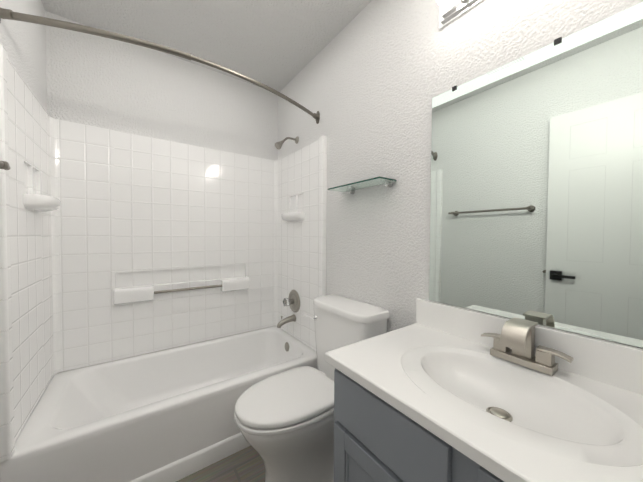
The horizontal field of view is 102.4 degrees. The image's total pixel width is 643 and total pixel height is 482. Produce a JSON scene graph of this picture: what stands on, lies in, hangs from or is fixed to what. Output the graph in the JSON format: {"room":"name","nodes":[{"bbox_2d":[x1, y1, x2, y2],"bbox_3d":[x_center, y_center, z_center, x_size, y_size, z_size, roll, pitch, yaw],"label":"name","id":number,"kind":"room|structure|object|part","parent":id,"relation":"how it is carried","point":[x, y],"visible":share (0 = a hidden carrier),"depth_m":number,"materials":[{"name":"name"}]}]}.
{"room":"bathroom","nodes":[
{"label":"bathroom","id":0,"kind":"room"},
{"bbox_2d":[0,0,46,111],"bbox_3d":[-0.986,-0.054,0.551,0.100,2.585,2.440,-1,2,-36],"label":"wall","id":1,"kind":"structure","parent":0,"point":[23,43],"depth_m":1.29,"materials":[{"name":"white paint"}]},
{"bbox_2d":[0,161,9,169],"bbox_3d":[-0.910,-0.245,0.600,0.083,0.051,0.675,-1,2,-36],"label":"towel rail","id":2,"kind":"object","parent":1,"relation":"attached to","point":[4,165],"visible":1,"depth_m":0.85,"materials":[{"name":"grey metal"}]},
{"bbox_2d":[45,11,277,159],"bbox_3d":[-1.067,-0.089,2.056,1.724,2.585,0.100,-1,2,-36],"label":"wall","id":3,"kind":"structure","parent":0,"point":[101,82],"depth_m":1.86,"materials":[{"name":"white paint"}]},
{"bbox_2d":[0,44,326,461],"bbox_3d":[-0.812,0.039,1.703,1.524,1.550,0.776,-1,2,-36],"label":"wall panels","id":4,"kind":"object","parent":3,"relation":"attached to","point":[137,210],"visible":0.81,"depth_m":1.79,"materials":[{"name":"tile"}]},
{"bbox_2d":[23,193,60,211],"bbox_3d":[-1.385,-0.186,1.296,0.102,0.065,0.280,-1,2,-36],"label":"wall ledge","id":5,"kind":"object","parent":4,"relation":"attached to","point":[46,203],"depth_m":1.20,"materials":[{"name":"white ceramic"}]},
{"bbox_2d":[113,285,153,304],"bbox_3d":[-1.295,0.374,1.788,0.225,0.104,0.070,-1,2,-36],"label":"wall ledge","id":6,"kind":"object","parent":4,"relation":"attached to","point":[127,295],"depth_m":1.76,"materials":[{"name":"white plastic"}]},
{"bbox_2d":[154,284,221,293],"bbox_3d":[-1.008,0.368,1.985,0.500,0.019,0.019,-1,2,-36],"label":"grab rail","id":7,"kind":"object","parent":4,"relation":"attached to","point":[182,289],"visible":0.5,"depth_m":1.96,"materials":[{"name":"grey metal"}]},
{"bbox_2d":[221,277,248,291],"bbox_3d":[-0.730,0.369,2.193,0.225,0.104,0.070,-1,2,-36],"label":"wall ledge","id":8,"kind":"object","parent":4,"relation":"attached to","point":[240,283],"depth_m":2.16,"materials":[{"name":"white plastic"}]},
{"bbox_2d":[275,136,299,327],"bbox_3d":[-0.288,-0.084,2.104,0.201,1.566,0.188,-1,2,-36],"label":"fittings","id":9,"kind":"object","parent":4,"relation":"attached to","point":[292,300],"visible":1,"depth_m":2.12,"materials":[{"name":"grey metal"}]},
{"bbox_3d":[-0.286,0.503,2.124,0.045,0.068,0.066,-1,2,-36],"label":"valve knob mount","id":10,"kind":"part","parent":9,"relation":"part of","materials":[{"name":"plastic"}]},
{"bbox_3d":[-0.291,0.653,2.122,0.158,0.091,0.060,-1,2,-36],"label":"tub spout mount","id":11,"kind":"part","parent":9,"relation":"part of","materials":[{"name":"grey metal"}]},
{"bbox_3d":[-0.246,0.502,2.150,0.050,0.188,0.188,-1,2,-36],"label":"valve trim mount","id":12,"kind":"part","parent":9,"relation":"part of","materials":[{"name":"grey metal"}]},
{"bbox_2d":[282,212,304,221],"bbox_3d":[-0.246,-0.196,2.113,0.102,0.065,0.280,-1,2,-36],"label":"wall ledge","id":13,"kind":"object","parent":4,"relation":"attached to","point":[291,216],"depth_m":2.03,"materials":[{"name":"white ceramic"}]},
{"bbox_2d":[41,0,371,91],"bbox_3d":[-0.318,-1.403,0.994,1.724,0.100,2.640,-1,2,-36],"label":"ceiling","id":14,"kind":"structure","parent":0,"point":[278,45],"depth_m":1.65,"materials":[{"name":"white paint"}]},
{"bbox_2d":[176,446,264,481],"bbox_3d":[-0.336,1.282,1.054,1.724,0.100,2.640,-1,2,-36],"label":"floor","id":15,"kind":"structure","parent":0,"point":[245,464],"depth_m":1.38,"materials":[{"name":"brown wood"}]},
{"bbox_2d":[0,326,318,481],"bbox_3d":[-0.819,1.015,1.726,1.520,0.397,0.770,-1,2,-36],"label":"bathtub","id":16,"kind":"object","parent":15,"relation":"on","point":[166,415],"visible":0.71,"depth_m":1.40,"materials":[{"name":"white ceramic"}]},
{"bbox_2d":[234,294,388,481],"bbox_3d":[-0.090,0.794,1.364,0.736,0.864,0.532,-1,2,-36],"label":"toilet","id":17,"kind":"object","parent":15,"relation":"on","point":[284,421],"visible":0.75,"depth_m":1.23,"materials":[{"name":"white ceramic"}]},
{"bbox_3d":[-0.159,0.772,1.281,0.527,0.062,0.384,-1,2,-36],"label":"seat","id":18,"kind":"part","parent":17,"relation":"part of","materials":[{"name":"white plastic"}]},
{"bbox_3d":[-0.075,0.469,1.613,0.041,0.034,0.130,-1,2,-36],"label":"lever","id":19,"kind":"part","parent":17,"relation":"part of","materials":[{"name":"silver metal"}]},
{"bbox_3d":[0.141,0.585,1.491,0.210,0.448,0.478,-1,2,-36],"label":"tank","id":20,"kind":"part","parent":17,"relation":"part of","materials":[{"name":"white ceramic"}]},
{"bbox_2d":[325,298,642,481],"bbox_3d":[0.501,0.754,0.706,0.557,0.981,0.914,-1,2,-36],"label":"bathroom vanity","id":21,"kind":"object","parent":15,"relation":"on","point":[438,392],"visible":1,"depth_m":0.72,"materials":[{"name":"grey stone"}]},
{"bbox_2d":[481,317,573,375],"bbox_3d":[0.632,0.329,0.826,0.120,0.134,0.238,-1,2,-36],"label":"faucet","id":22,"kind":"object","parent":21,"relation":"on","point":[518,334],"depth_m":0.81,"materials":[{"name":"silver metal"}]},
{"bbox_2d":[278,0,642,348],"bbox_3d":[0.333,-0.067,1.498,0.100,2.585,2.440,-1,2,-36],"label":"wall","id":23,"kind":"structure","parent":0,"point":[370,80],"depth_m":1.35,"materials":[{"name":"white paint"}]},
{"bbox_2d":[0,7,319,123],"bbox_3d":[-0.596,-0.893,1.389,1.522,0.108,0.214,-1,2,-36],"label":"shower rail","id":24,"kind":"object","parent":23,"relation":"attached to","point":[9,14],"visible":1,"depth_m":1.13,"materials":[{"name":"grey metal"}]},
{"bbox_2d":[328,177,395,193],"bbox_3d":[0.213,-0.303,1.460,0.134,0.036,0.421,-1,2,-36],"label":"glass shelf","id":25,"kind":"object","parent":23,"relation":"attached to","point":[350,188],"visible":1,"depth_m":1.41,"materials":[{"name":"teal"}]},
{"bbox_2d":[437,0,482,28],"bbox_3d":[0.684,-0.973,0.783,0.148,0.127,0.760,-1,2,-36],"label":"sconce","id":26,"kind":"object","parent":23,"relation":"attached to","point":[450,11],"visible":1,"depth_m":1.05,"materials":[{"name":"silver metal"}]},
{"bbox_2d":[429,2,642,347],"bbox_3d":[0.745,-0.180,0.828,0.008,0.920,0.853,-1,2,-36],"label":"mirror","id":27,"kind":"object","parent":23,"relation":"attached to","point":[536,210],"visible":1,"depth_m":0.83,"materials":[{"name":"silver mirror"}]}
]}

